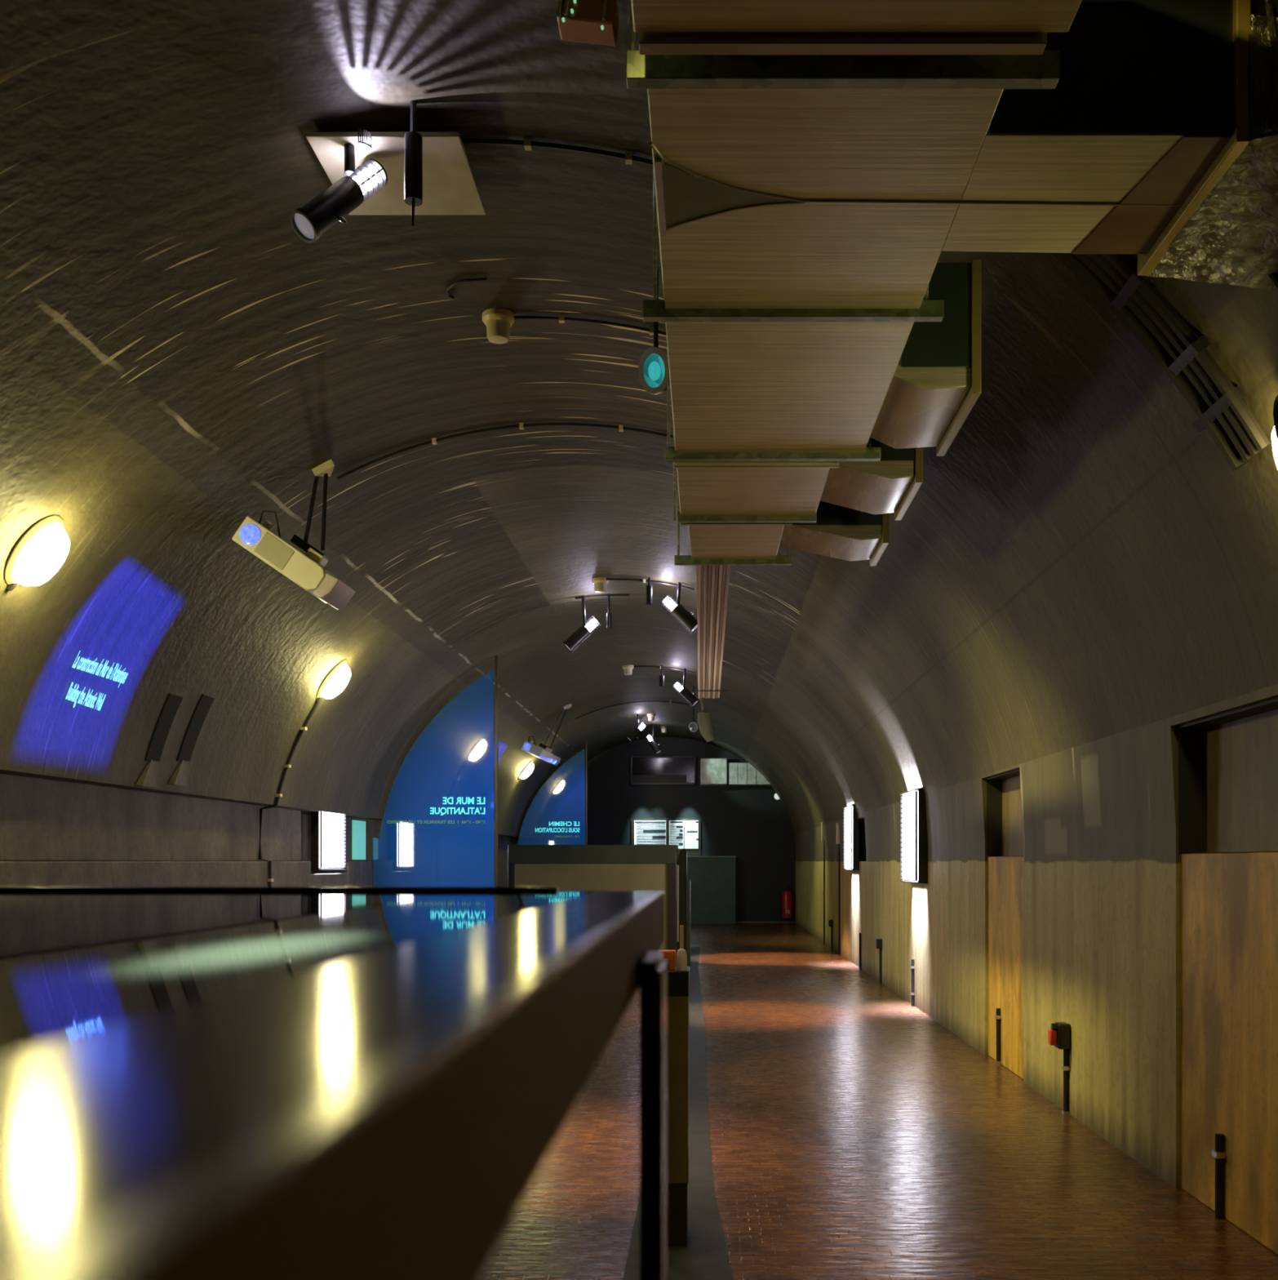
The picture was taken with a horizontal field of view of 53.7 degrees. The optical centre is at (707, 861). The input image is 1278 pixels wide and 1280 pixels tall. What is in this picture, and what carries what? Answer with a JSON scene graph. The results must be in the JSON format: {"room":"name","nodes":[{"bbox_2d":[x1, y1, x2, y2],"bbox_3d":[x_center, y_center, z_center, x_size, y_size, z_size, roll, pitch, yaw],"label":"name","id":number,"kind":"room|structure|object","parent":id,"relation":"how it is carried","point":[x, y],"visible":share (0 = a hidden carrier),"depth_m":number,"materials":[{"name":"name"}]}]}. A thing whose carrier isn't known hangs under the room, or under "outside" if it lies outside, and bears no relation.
{"room":"tunnel museum","nodes":[
{"label":"tunnel museum","id":0,"kind":"room"},
{"bbox_2d":[0,768,519,886],"bbox_3d":[-4.575,0.450,14.000,0.850,2.100,33.200,0,0,0],"label":"wall","id":1,"kind":"structure","parent":0,"point":[55,831],"depth_m":9.67,"materials":[{"name":"wood"}]},
{"bbox_2d":[257,697,324,886],"bbox_3d":[-3.981,-0.061,12.081,0.631,3.123,0.071,0,0,-8],"label":"conduit","id":2,"kind":"object","parent":1,"relation":"attached to","point":[277,795],"visible":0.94,"depth_m":12.06,"materials":[{"name":"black plastic"}]},
{"bbox_2d":[311,811,346,870],"bbox_3d":[-4.226,-0.275,14.085,0.123,0.750,0.930,0,0,0],"label":"wall light","id":3,"kind":"object","parent":1,"relation":"attached to","point":[327,830],"visible":0.88,"depth_m":13.90,"materials":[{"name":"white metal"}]},
{"bbox_2d":[322,811,343,867],"bbox_3d":[-4.199,-0.275,14.085,0.022,0.690,0.870,0,0,0],"label":"diffuser","id":4,"kind":"object","parent":3,"relation":"attached to","point":[332,823],"depth_m":14.08,"materials":[{"name":"white"}]},
{"bbox_2d":[351,820,365,859],"bbox_3d":[-4.285,-0.260,15.505,0.030,0.480,0.510,0,0,0],"label":"light panel","id":5,"kind":"object","parent":1,"relation":"attached to","point":[358,827],"visible":1,"depth_m":15.43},
{"bbox_2d":[0,0,1277,836],"bbox_3d":[-1.014,-1.955,14.000,6.955,2.830,33.200,0,0,0],"label":"ceiling","id":6,"kind":"structure","parent":0,"point":[1082,562],"depth_m":6.86,"materials":[{"name":"concrete"}]},
{"bbox_2d":[4,515,70,591],"bbox_3d":[-3.641,-1.670,6.820,0.320,0.414,0.312,0,0,37],"label":"lamp","id":7,"kind":"object","parent":6,"relation":"attached to","point":[39,553],"visible":1,"depth_m":6.74,"materials":[{"name":"glass"}]},
{"bbox_2d":[65,681,106,711],"bbox_3d":[-3.988,-1.046,8.083,0.057,0.145,0.461,0,0,0],"label":"projected words","id":8,"kind":"object","parent":6,"relation":"attached to","point":[69,691],"visible":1,"depth_m":8.06,"materials":[{"name":"blue"}]},
{"bbox_2d":[71,650,128,686],"bbox_3d":[-3.907,-1.233,8.125,0.068,0.142,0.693,0,0,0],"label":"projected words","id":9,"kind":"object","parent":6,"relation":"attached to","point":[93,664],"visible":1,"depth_m":8.13,"materials":[{"name":"blue"}]},
{"bbox_2d":[136,693,182,787],"bbox_3d":[-4.029,-0.889,9.279,0.232,0.685,0.290,0,0,0],"label":"slit","id":10,"kind":"object","parent":6,"relation":"attached to","point":[148,778],"visible":1,"depth_m":9.27,"materials":[{"name":"concrete"}]},
{"bbox_2d":[168,693,214,786],"bbox_3d":[-4.009,-0.942,9.804,0.254,0.707,0.290,0,0,0],"label":"slit","id":11,"kind":"object","parent":6,"relation":"attached to","point":[180,777],"visible":1,"depth_m":9.80,"materials":[{"name":"concrete"}]},
{"bbox_2d":[231,459,355,609],"bbox_3d":[-2.732,-2.196,8.342,0.696,0.985,0.415,0,0,0],"label":"projector","id":12,"kind":"object","parent":6,"relation":"hanging from","point":[308,571],"visible":1,"depth_m":8.15,"materials":[{"name":"beige plastic"}]},
{"bbox_2d":[253,532,294,569],"bbox_3d":[-2.800,-2.008,8.153,0.267,0.248,0.014,0,0,0],"label":"grille","id":13,"kind":"object","parent":12,"relation":"attached to","point":[268,547],"depth_m":8.15,"materials":[{"name":"plastic"}]},
{"bbox_2d":[315,659,351,701],"bbox_3d":[-3.594,-1.736,12.074,0.322,0.407,0.315,0,0,38],"label":"lamp","id":14,"kind":"object","parent":6,"relation":"attached to","point":[337,679],"visible":1,"depth_m":11.98,"materials":[{"name":"glass"}]},
{"bbox_2d":[289,127,387,243],"bbox_3d":[-1.496,-2.744,5.137,0.411,0.508,0.131,0,0,-41],"label":"track spotlight","id":15,"kind":"object","parent":6,"relation":"hanging from","point":[309,221],"visible":1,"depth_m":5.10,"materials":[{"name":"black metal"}]},
{"bbox_2d":[358,128,372,147],"bbox_3d":[-1.353,-2.866,4.987,0.062,0.056,0.015,0,0,-44],"label":"ring","id":16,"kind":"object","parent":15,"relation":"attached to","point":[369,144],"visible":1,"depth_m":4.98,"materials":[{"name":"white metal"}]},
{"bbox_2d":[306,131,485,214],"bbox_3d":[-1.310,-2.935,5.390,0.620,0.020,0.620,0,0,0],"label":"ceiling plate","id":17,"kind":"object","parent":6,"relation":"attached to","point":[450,186],"visible":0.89,"depth_m":5.31,"materials":[{"name":"metal"}]},
{"bbox_2d":[404,100,422,226],"bbox_3d":[-1.166,-2.773,5.000,0.072,0.505,0.072,0,0,0],"label":"fitting","id":18,"kind":"object","parent":6,"relation":"hanging from","point":[413,140],"visible":1,"depth_m":4.97,"materials":[{"name":"black metal"}]},
{"bbox_2d":[445,277,487,298],"bbox_3d":[-1.272,-2.997,6.553,0.289,0.031,0.103,0,0,39],"label":"ceiling hook","id":19,"kind":"object","parent":6,"relation":"attached to","point":[479,279],"visible":1,"depth_m":6.50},
{"bbox_2d":[482,307,514,343],"bbox_3d":[-1.152,-2.948,6.950,0.176,0.146,0.176,0,0,0],"label":"smoke detector","id":20,"kind":"object","parent":6,"relation":"attached to","point":[498,322],"visible":1,"depth_m":6.89,"materials":[{"name":"plastic"}]},
{"bbox_2d":[337,422,673,479],"bbox_3d":[-1.322,-2.816,8.650,2.439,0.392,0.036,0,0,0],"label":"cable","id":21,"kind":"object","parent":6,"relation":"attached to","point":[434,441],"visible":0.95,"depth_m":8.64,"materials":[{"name":"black plastic"}]},
{"bbox_2d":[517,760,534,780],"bbox_3d":[-3.558,-1.785,24.642,0.324,0.402,0.316,0,0,38],"label":"lamp","id":22,"kind":"object","parent":6,"relation":"attached to","point":[528,769],"visible":1,"depth_m":24.54,"materials":[{"name":"glass"}]},
{"bbox_2d":[521,703,572,765],"bbox_3d":[-2.764,-2.212,21.793,0.854,1.083,0.415,0,0,0],"label":"projector","id":23,"kind":"object","parent":6,"relation":"hanging from","point":[546,754],"visible":1,"depth_m":21.61,"materials":[{"name":"beige plastic"}]},
{"bbox_2d":[528,744,542,756],"bbox_3d":[-2.936,-1.897,21.603,0.234,0.204,0.014,0,0,0],"label":"grille","id":24,"kind":"object","parent":23,"relation":"attached to","point":[537,751],"depth_m":21.60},
{"bbox_2d":[461,137,653,165],"bbox_3d":[-0.657,-2.950,5.250,0.990,0.124,0.036,0,0,0],"label":"cable","id":25,"kind":"object","parent":6,"relation":"attached to","point":[526,143],"visible":0.78,"depth_m":5.24,"materials":[{"name":"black plastic"}]},
{"bbox_2d":[562,595,600,653],"bbox_3d":[-1.413,-2.675,14.203,0.432,0.666,0.165,0,0,-13],"label":"track spotlight","id":26,"kind":"object","parent":6,"relation":"hanging from","point":[583,633],"visible":1,"depth_m":14.16,"materials":[{"name":"black metal"}]},
{"bbox_2d":[556,0,618,45],"bbox_3d":[-0.399,-2.855,4.195,0.204,0.242,0.130,0,0,0],"label":"junction box","id":27,"kind":"object","parent":6,"relation":"hanging from","point":[588,21],"visible":1,"depth_m":4.15,"materials":[{"name":"orange metal"}]},
{"bbox_2d":[514,314,666,335],"bbox_3d":[-0.605,-2.949,6.950,0.925,0.127,0.036,0,0,0],"label":"cable","id":28,"kind":"object","parent":6,"relation":"attached to","point":[562,318],"visible":0.82,"depth_m":6.94,"materials":[{"name":"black plastic"}]},
{"bbox_2d":[591,577,608,592],"bbox_3d":[-1.140,-2.948,13.450,0.176,0.146,0.176,0,0,0],"label":"smoke detector","id":29,"kind":"object","parent":6,"relation":"attached to","point":[600,583],"visible":1,"depth_m":13.39,"materials":[{"name":"plastic"}]},
{"bbox_2d":[575,594,629,599],"bbox_3d":[-1.180,-2.985,14.200,0.611,0.054,0.022,0,0,0],"label":"track","id":30,"kind":"object","parent":6,"relation":"attached to","point":[602,595],"visible":1,"depth_m":14.19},
{"bbox_2d":[606,593,611,628],"bbox_3d":[-1.106,-2.829,14.200,0.060,0.398,0.058,0,0,0],"label":"fitting","id":31,"kind":"object","parent":6,"relation":"hanging from","point":[608,615],"visible":1,"depth_m":14.18,"materials":[{"name":"black metal"}]},
{"bbox_2d":[622,664,634,675],"bbox_3d":[-1.215,-2.944,19.400,0.176,0.146,0.176,0,0,0],"label":"smoke detector","id":32,"kind":"object","parent":6,"relation":"attached to","point":[628,668],"visible":1,"depth_m":19.34,"materials":[{"name":"beige plastic"}]},
{"bbox_2d":[575,700,688,719],"bbox_3d":[-1.403,-2.834,23.600,2.131,0.354,0.036,0,0,0],"label":"cable","id":33,"kind":"object","parent":6,"relation":"attached to","point":[646,700],"visible":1,"depth_m":23.59,"materials":[{"name":"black plastic"}]},
{"bbox_2d":[626,714,647,742],"bbox_3d":[-1.430,-2.713,25.602,0.416,0.586,0.159,0,0,-13],"label":"track spotlight","id":34,"kind":"object","parent":6,"relation":"hanging from","point":[637,731],"visible":1,"depth_m":25.55,"materials":[{"name":"black metal"}]},
{"bbox_2d":[646,577,653,604],"bbox_3d":[-0.609,-2.862,13.300,0.070,0.291,0.068,0,0,0],"label":"fitting","id":35,"kind":"object","parent":6,"relation":"hanging from","point":[649,588],"visible":1,"depth_m":13.27,"materials":[{"name":"black metal"}]},
{"bbox_2d":[606,577,694,591],"bbox_3d":[-0.604,-2.946,13.400,0.936,0.131,0.036,0,0,0],"label":"cable","id":36,"kind":"object","parent":6,"relation":"attached to","point":[644,580],"visible":1,"depth_m":13.39,"materials":[{"name":"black plastic"}]},
{"bbox_2d":[646,713,656,720],"bbox_3d":[-1.141,-2.948,25.800,0.185,0.146,0.185,0,0,0],"label":"smoke detector","id":37,"kind":"object","parent":6,"relation":"attached to","point":[651,716],"visible":1,"depth_m":25.74,"materials":[{"name":"plastic"}]},
{"bbox_2d":[638,269,667,394],"bbox_3d":[-0.242,-2.625,6.246,0.162,0.643,0.162,0,0,19],"label":"spotlight","id":38,"kind":"object","parent":6,"relation":"hanging from","point":[653,364],"visible":0.88,"depth_m":6.20,"materials":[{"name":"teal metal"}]},
{"bbox_2d":[645,724,662,754],"bbox_3d":[-1.166,-2.686,27.591,0.363,0.680,0.161,0,0,14],"label":"track spotlight","id":39,"kind":"object","parent":6,"relation":"hanging from","point":[655,745],"visible":1,"depth_m":27.56,"materials":[{"name":"black metal"}]},
{"bbox_2d":[659,665,664,686],"bbox_3d":[-0.691,-2.849,19.300,0.080,0.334,0.078,0,0,0],"label":"fitting","id":40,"kind":"object","parent":6,"relation":"hanging from","point":[661,677],"visible":1,"depth_m":19.27,"materials":[{"name":"black metal"}]},
{"bbox_2d":[660,726,667,733],"bbox_3d":[-0.965,-2.951,28.200,0.158,0.146,0.158,0,0,0],"label":"smoke detector","id":41,"kind":"object","parent":6,"relation":"attached to","point":[664,729],"visible":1,"depth_m":28.15,"materials":[{"name":"beige plastic"}]},
{"bbox_2d":[633,666,695,673],"bbox_3d":[-0.659,-2.951,19.400,0.968,0.121,0.036,0,0,0],"label":"cable","id":42,"kind":"object","parent":6,"relation":"attached to","point":[633,666],"visible":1,"depth_m":19.39,"materials":[{"name":"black plastic"}]},
{"bbox_2d":[661,582,697,634],"bbox_3d":[-0.271,-2.676,13.302,0.432,0.560,0.165,0,0,13],"label":"track spotlight","id":43,"kind":"object","parent":6,"relation":"hanging from","point":[677,611],"visible":0.99,"depth_m":13.25,"materials":[{"name":"black metal"}]},
{"bbox_2d":[672,668,699,706],"bbox_3d":[-0.320,-2.662,19.302,0.416,0.606,0.159,0,0,13],"label":"track spotlight","id":44,"kind":"object","parent":6,"relation":"hanging from","point":[684,691],"visible":1,"depth_m":19.25,"materials":[{"name":"black metal"}]},
{"bbox_2d":[688,685,698,732],"bbox_3d":[-0.206,-2.548,21.030,0.170,0.783,0.151,0,0,27],"label":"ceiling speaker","id":45,"kind":"object","parent":6,"relation":"attached to","point":[694,726],"visible":0.96,"depth_m":20.99,"materials":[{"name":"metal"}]},
{"bbox_2d":[697,697,714,742],"bbox_3d":[-0.025,-2.489,22.005,0.275,0.822,0.256,0,0,-36],"label":"vent pipe","id":46,"kind":"object","parent":6,"relation":"hanging from","point":[705,726],"visible":0.96,"depth_m":21.91,"materials":[{"name":"green metal"}]},
{"bbox_2d":[697,565,730,698],"bbox_3d":[0.070,-2.382,11.050,0.360,0.975,7.300,0,0,0],"label":"cable tray","id":47,"kind":"object","parent":6,"relation":"hanging from","point":[711,611],"visible":0.68,"depth_m":10.12,"materials":[{"name":"brown wood"}]},
{"bbox_2d":[626,0,1179,565],"bbox_3d":[0.527,-2.325,2.920,1.461,1.200,8.840,0,0,0],"label":"ventilation duct","id":48,"kind":"object","parent":6,"relation":"hanging from","point":[814,161],"visible":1,"depth_m":3.34,"materials":[{"name":"wood"}]},
{"bbox_2d":[779,500,888,565],"bbox_3d":[0.690,-1.940,6.968,0.560,0.490,0.525,0,0,0],"label":"hood","id":49,"kind":"object","parent":48,"relation":"attached to","point":[840,532],"visible":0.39,"depth_m":6.73,"materials":[{"name":"wood"}]},
{"bbox_2d":[820,437,923,519],"bbox_3d":[0.765,-1.945,5.963,0.410,0.490,0.635,0,0,0],"label":"hood","id":50,"kind":"object","parent":48,"relation":"attached to","point":[891,484],"visible":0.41,"depth_m":5.79,"materials":[{"name":"metal"}]},
{"bbox_2d":[870,258,981,456],"bbox_3d":[0.840,-1.950,4.942,0.320,0.490,0.715,0,0,0],"label":"hood","id":51,"kind":"object","parent":48,"relation":"attached to","point":[935,384],"visible":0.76,"depth_m":4.60,"materials":[{"name":"wood"}]},
{"bbox_2d":[942,0,1251,275],"bbox_3d":[0.987,-1.905,3.353,0.626,0.370,0.694,0,0,0],"label":"duct","id":52,"kind":"object","parent":48,"relation":"attached to","point":[1148,104],"visible":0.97,"depth_m":3.04,"materials":[{"name":"wood"}]},
{"bbox_2d":[1048,252,1271,471],"bbox_3d":[1.362,-1.880,4.265,0.980,1.082,0.306,0,0,3],"label":"cable tray","id":53,"kind":"object","parent":6,"relation":"attached to","point":[1185,360],"visible":0.57,"depth_m":4.23,"materials":[{"name":"black metal"}]},
{"bbox_2d":[1146,0,1277,290],"bbox_3d":[1.574,-1.862,3.305,0.567,0.379,0.814,0,0,0],"label":"duct","id":54,"kind":"object","parent":6,"relation":"attached to","point":[1232,237],"visible":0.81,"depth_m":3.33,"materials":[{"name":"stone"}]},
{"bbox_2d":[1268,273,1277,289],"bbox_3d":[1.505,-1.796,3.620,0.597,0.731,0.040,0,0,0],"label":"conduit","id":55,"kind":"object","parent":6,"relation":"attached to","point":[1273,277],"visible":0.06,"depth_m":3.61,"materials":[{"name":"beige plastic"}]},
{"bbox_2d":[1271,395,1277,468],"bbox_3d":[1.872,-1.275,3.905,0.297,0.423,0.209,0,0,-38],"label":"lamp","id":56,"kind":"object","parent":6,"relation":"attached to","point":[1275,432],"visible":1,"depth_m":3.89,"materials":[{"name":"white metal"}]},
{"bbox_2d":[1273,395,1277,440],"bbox_3d":[1.879,-1.275,3.895,0.297,0.423,0.172,0,0,-38],"label":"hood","id":57,"kind":"object","parent":56,"relation":"attached to","point":[1276,403],"depth_m":3.87,"materials":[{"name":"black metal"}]},
{"bbox_2d":[676,948,687,970],"bbox_3d":[-0.098,0.384,4.920,0.043,0.084,0.043,0,0,0],"label":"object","id":58,"kind":"object","parent":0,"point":[682,956],"depth_m":4.90,"materials":[{"name":"beige plastic"}]},
{"bbox_2d":[585,737,795,921],"bbox_3d":[-1.150,-0.900,30.700,8.100,5.000,0.200,0,0,0],"label":"wall","id":59,"kind":"structure","parent":0,"point":[748,824],"depth_m":30.60,"materials":[{"name":"paint"}]},
{"bbox_2d":[630,755,695,785],"bbox_3d":[-1.063,-2.198,30.530,1.578,0.692,0.140,0,0,0],"label":"window","id":60,"kind":"structure","parent":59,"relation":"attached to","point":[644,770],"depth_m":30.54,"materials":[{"name":"glass"}]},
{"bbox_2d":[631,818,701,855],"bbox_3d":[-0.991,-0.589,30.560,1.691,0.884,0.080,0,0,0],"label":"information board","id":61,"kind":"object","parent":59,"relation":"attached to","point":[686,833],"visible":0.94,"depth_m":30.53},
{"bbox_2d":[700,758,771,786],"bbox_3d":[0.690,-2.150,30.324,1.702,0.628,0.548,0,0,0],"label":"window","id":62,"kind":"structure","parent":59,"relation":"attached to","point":[713,771],"depth_m":30.15,"materials":[{"name":"green glass"}]},
{"bbox_2d":[736,921,795,923],"bbox_3d":[-0.975,1.480,30.580,6.250,0.040,0.040,0,0,0],"label":"baseboard","id":63,"kind":"structure","parent":59,"relation":"attached to","point":[736,922],"depth_m":30.56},
{"bbox_2d":[774,793,779,799],"bbox_3d":[1.708,-1.578,30.547,0.170,0.170,0.110,0,0,17],"label":"round wall lamp","id":64,"kind":"object","parent":59,"relation":"attached to","point":[776,797],"visible":0.75,"depth_m":30.51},
{"bbox_2d":[782,886,795,919],"bbox_3d":[1.952,0.995,30.465,0.250,0.780,0.266,0,0,-31],"label":"fire extinguisher","id":65,"kind":"object","parent":59,"relation":"attached to","point":[787,895],"visible":1,"depth_m":30.37,"materials":[{"name":"red metal"}]},
{"bbox_2d":[480,923,1277,1279],"bbox_3d":[-1.150,1.560,14.000,8.100,0.120,33.200,0,0,0],"label":"floor","id":66,"kind":"structure","parent":0,"point":[855,1135],"depth_m":6.21,"materials":[{"name":"brick"}]},
{"bbox_2d":[0,886,664,1279],"bbox_3d":[-0.789,0.759,0.074,1.522,1.483,1.549,0,0,0],"label":"glossy table","id":67,"kind":"object","parent":66,"relation":"on","point":[197,1082],"visible":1,"depth_m":0.15,"materials":[{"name":"paint"}]},
{"bbox_2d":[372,655,497,886],"bbox_3d":[-3.413,-0.541,15.815,1.574,4.081,0.050,0,0,0],"label":"glass wall","id":68,"kind":"structure","parent":66,"relation":"on","point":[439,828],"depth_m":15.80,"materials":[{"name":"blue"}]},
{"bbox_2d":[517,741,587,844],"bbox_3d":[-3.397,-0.550,27.315,1.606,4.099,0.050,0,0,0],"label":"glass wall","id":69,"kind":"structure","parent":66,"relation":"on","point":[556,815],"depth_m":27.30,"materials":[{"name":"blue"}]},
{"bbox_2d":[507,844,678,955],"bbox_3d":[-1.821,0.618,20.689,2.673,1.763,1.462,0,0,0],"label":"display counter","id":70,"kind":"object","parent":66,"relation":"on","point":[568,868],"visible":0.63,"depth_m":20.00,"materials":[{"name":"beige"}]},
{"bbox_2d":[640,951,666,1279],"bbox_3d":[-0.022,0.770,0.529,0.009,1.460,0.062,0,0,0],"label":"post","id":71,"kind":"object","parent":66,"relation":"on","point":[653,971],"visible":1,"depth_m":0.50,"materials":[{"name":"black metal"}]},
{"bbox_2d":[622,946,733,1279],"bbox_3d":[-0.098,1.497,12.000,0.405,0.006,20.000,0,0,0],"label":"floor strip","id":72,"kind":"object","parent":66,"relation":"on","point":[705,1256],"depth_m":5.55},
{"bbox_2d":[666,967,689,1247],"bbox_3d":[-0.158,0.963,4.968,0.175,1.074,0.204,0,0,0],"label":"post","id":73,"kind":"object","parent":66,"relation":"on","point":[677,981],"visible":0.59,"depth_m":4.87,"materials":[{"name":"black metal"}]},
{"bbox_2d":[658,950,675,969],"bbox_3d":[-0.158,0.388,4.948,0.070,0.075,0.064,0,0,0],"label":"box","id":74,"kind":"object","parent":73,"relation":"on","point":[669,956],"visible":0.52,"depth_m":4.92,"materials":[{"name":"cardboard"}]},
{"bbox_2d":[676,925,687,970],"bbox_3d":[-0.098,0.338,4.920,0.043,0.175,0.043,0,0,0],"label":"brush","id":75,"kind":"object","parent":73,"relation":"on","point":[682,956],"visible":1,"depth_m":4.91,"materials":[{"name":"beige plastic"}]},
{"bbox_2d":[676,848,690,965],"bbox_3d":[-0.335,0.660,18.015,0.202,1.680,0.130,0,0,0],"label":"post","id":76,"kind":"object","parent":66,"relation":"on","point":[683,885],"visible":0.75,"depth_m":18.00,"materials":[{"name":"metal"}]},
{"bbox_2d":[687,856,736,924],"bbox_3d":[-0.182,0.686,30.400,1.770,1.629,0.340,0,0,0],"label":"door","id":77,"kind":"structure","parent":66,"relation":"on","point":[713,879],"depth_m":30.25,"materials":[{"name":"teal paint"}]},
{"bbox_2d":[794,684,1277,1188],"bbox_3d":[2.511,0.420,14.000,0.777,2.160,33.200,0,0,0],"label":"wall","id":78,"kind":"structure","parent":0,"point":[1102,857],"depth_m":7.42,"materials":[{"name":"wood"}]},
{"bbox_2d":[821,822,825,943],"bbox_3d":[2.120,0.397,22.949,0.060,2.206,0.120,0,0,0],"label":"conduit","id":79,"kind":"object","parent":78,"relation":"attached to","point":[822,824],"visible":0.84,"depth_m":22.94,"materials":[{"name":"beige plastic"}]},
{"bbox_2d":[828,919,833,949],"bbox_3d":[2.115,1.248,21.500,0.070,0.504,0.100,0,0,0],"label":"conduit","id":80,"kind":"object","parent":78,"relation":"attached to","point":[830,921],"visible":1,"depth_m":21.48,"materials":[{"name":"black metal"}]},
{"bbox_2d":[835,822,839,954],"bbox_3d":[2.120,0.440,20.323,0.060,2.120,0.120,0,0,0],"label":"conduit","id":81,"kind":"object","parent":78,"relation":"attached to","point":[837,832],"visible":1,"depth_m":20.31,"materials":[{"name":"beige plastic"}]},
{"bbox_2d":[843,804,859,870],"bbox_3d":[2.087,-0.335,18.225,0.123,0.930,0.950,0,0,0],"label":"wall light","id":82,"kind":"object","parent":78,"relation":"attached to","point":[851,822],"visible":1,"depth_m":17.76,"materials":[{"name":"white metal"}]},
{"bbox_2d":[844,806,853,868],"bbox_3d":[2.059,-0.335,18.225,0.022,0.870,0.890,0,0,0],"label":"diffuser","id":83,"kind":"object","parent":82,"relation":"attached to","point":[848,810],"depth_m":18.12,"materials":[{"name":"white"}]},
{"bbox_2d":[859,933,861,968],"bbox_3d":[2.134,1.248,17.532,0.032,0.503,0.030,0,0,0],"label":"conduit","id":84,"kind":"object","parent":78,"relation":"attached to","point":[860,933],"visible":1,"depth_m":17.52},
{"bbox_2d":[859,817,866,861],"bbox_3d":[2.221,-0.300,17.475,0.118,0.600,0.950,0,0,0],"label":"trim","id":85,"kind":"structure","parent":78,"relation":"attached to","point":[862,824],"depth_m":17.94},
{"bbox_2d":[875,938,882,983],"bbox_3d":[2.115,1.226,15.473,0.070,0.548,0.100,0,0,0],"label":"conduit","id":86,"kind":"object","parent":78,"relation":"attached to","point":[878,941],"visible":1,"depth_m":15.46,"materials":[{"name":"black metal"}]},
{"bbox_2d":[911,959,915,1006],"bbox_3d":[2.132,1.258,13.051,0.036,0.483,0.048,0,0,0],"label":"conduit","id":87,"kind":"object","parent":78,"relation":"attached to","point":[913,967],"visible":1,"depth_m":13.04,"materials":[{"name":"metal"}]},
{"bbox_2d":[900,788,927,883],"bbox_3d":[2.087,-0.247,12.725,0.123,0.925,0.950,0,0,0],"label":"wall light","id":88,"kind":"object","parent":78,"relation":"attached to","point":[913,811],"visible":0.98,"depth_m":12.43,"materials":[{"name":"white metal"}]},
{"bbox_2d":[902,791,918,879],"bbox_3d":[2.059,-0.247,12.725,0.022,0.865,0.890,0,0,0],"label":"diffuser","id":89,"kind":"object","parent":88,"relation":"attached to","point":[910,799],"depth_m":12.67,"materials":[{"name":"white"}]},
{"bbox_2d":[995,1008,1001,1064],"bbox_3d":[2.154,1.296,9.316,0.036,0.414,0.048,0,0,0],"label":"conduit","id":90,"kind":"object","parent":78,"relation":"attached to","point":[997,1016],"visible":1,"depth_m":9.30,"materials":[{"name":"metal"}]},
{"bbox_2d":[986,768,1020,856],"bbox_3d":[2.221,-0.340,9.140,0.118,0.600,1.180,0,0,0],"label":"trim","id":91,"kind":"structure","parent":78,"relation":"attached to","point":[994,784],"depth_m":9.72,"materials":[{"name":"wood"}]},
{"bbox_2d":[988,856,1023,1079],"bbox_3d":[2.311,0.733,9.140,0.278,1.535,1.180,0,0,0],"label":"wood panel","id":92,"kind":"object","parent":78,"relation":"attached to","point":[1006,873],"depth_m":9.12,"materials":[{"name":"wood"}]},
{"bbox_2d":[1002,775,1023,856],"bbox_3d":[2.315,-0.340,9.140,0.070,0.600,1.180,0,0,0],"label":"wall panel","id":93,"kind":"object","parent":78,"relation":"attached to","point":[1012,817],"depth_m":9.39,"materials":[{"name":"wood"}]},
{"bbox_2d":[1048,1022,1071,1114],"bbox_3d":[2.092,1.235,7.482,0.115,0.547,0.110,0,0,0],"label":"conduit","id":94,"kind":"object","parent":78,"relation":"attached to","point":[1060,1034],"visible":1,"depth_m":7.45,"materials":[{"name":"metal"}]},
{"bbox_2d":[1048,1029,1057,1045],"bbox_3d":[2.055,1.046,7.482,0.040,0.090,0.060,0,0,0],"label":"switch","id":95,"kind":"object","parent":94,"relation":"attached to","point":[1052,1033],"depth_m":7.45,"materials":[{"name":"plastic"}]},
{"bbox_2d":[1211,1133,1226,1219],"bbox_3d":[2.152,1.362,5.291,0.040,0.430,0.054,0,0,0],"label":"conduit","id":96,"kind":"object","parent":78,"relation":"attached to","point":[1219,1153],"visible":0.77,"depth_m":5.28,"materials":[{"name":"metal"}]},
{"bbox_2d":[1178,697,1277,852],"bbox_3d":[2.221,-0.330,5.110,0.118,0.580,1.320,0,0,0],"label":"trim","id":97,"kind":"structure","parent":78,"relation":"attached to","point":[1192,735],"depth_m":5.76,"materials":[{"name":"wood"}]},
{"bbox_2d":[1181,852,1277,1254],"bbox_3d":[2.311,0.733,5.110,0.278,1.535,1.320,0,0,0],"label":"wood panel","id":98,"kind":"object","parent":78,"relation":"attached to","point":[1229,901],"depth_m":5.19,"materials":[{"name":"wood"}]},
{"bbox_2d":[1205,709,1277,852],"bbox_3d":[2.315,-0.330,5.110,0.070,0.580,1.320,0,0,0],"label":"wall panel","id":99,"kind":"object","parent":78,"relation":"attached to","point":[1242,755],"depth_m":5.35,"materials":[{"name":"wood"}]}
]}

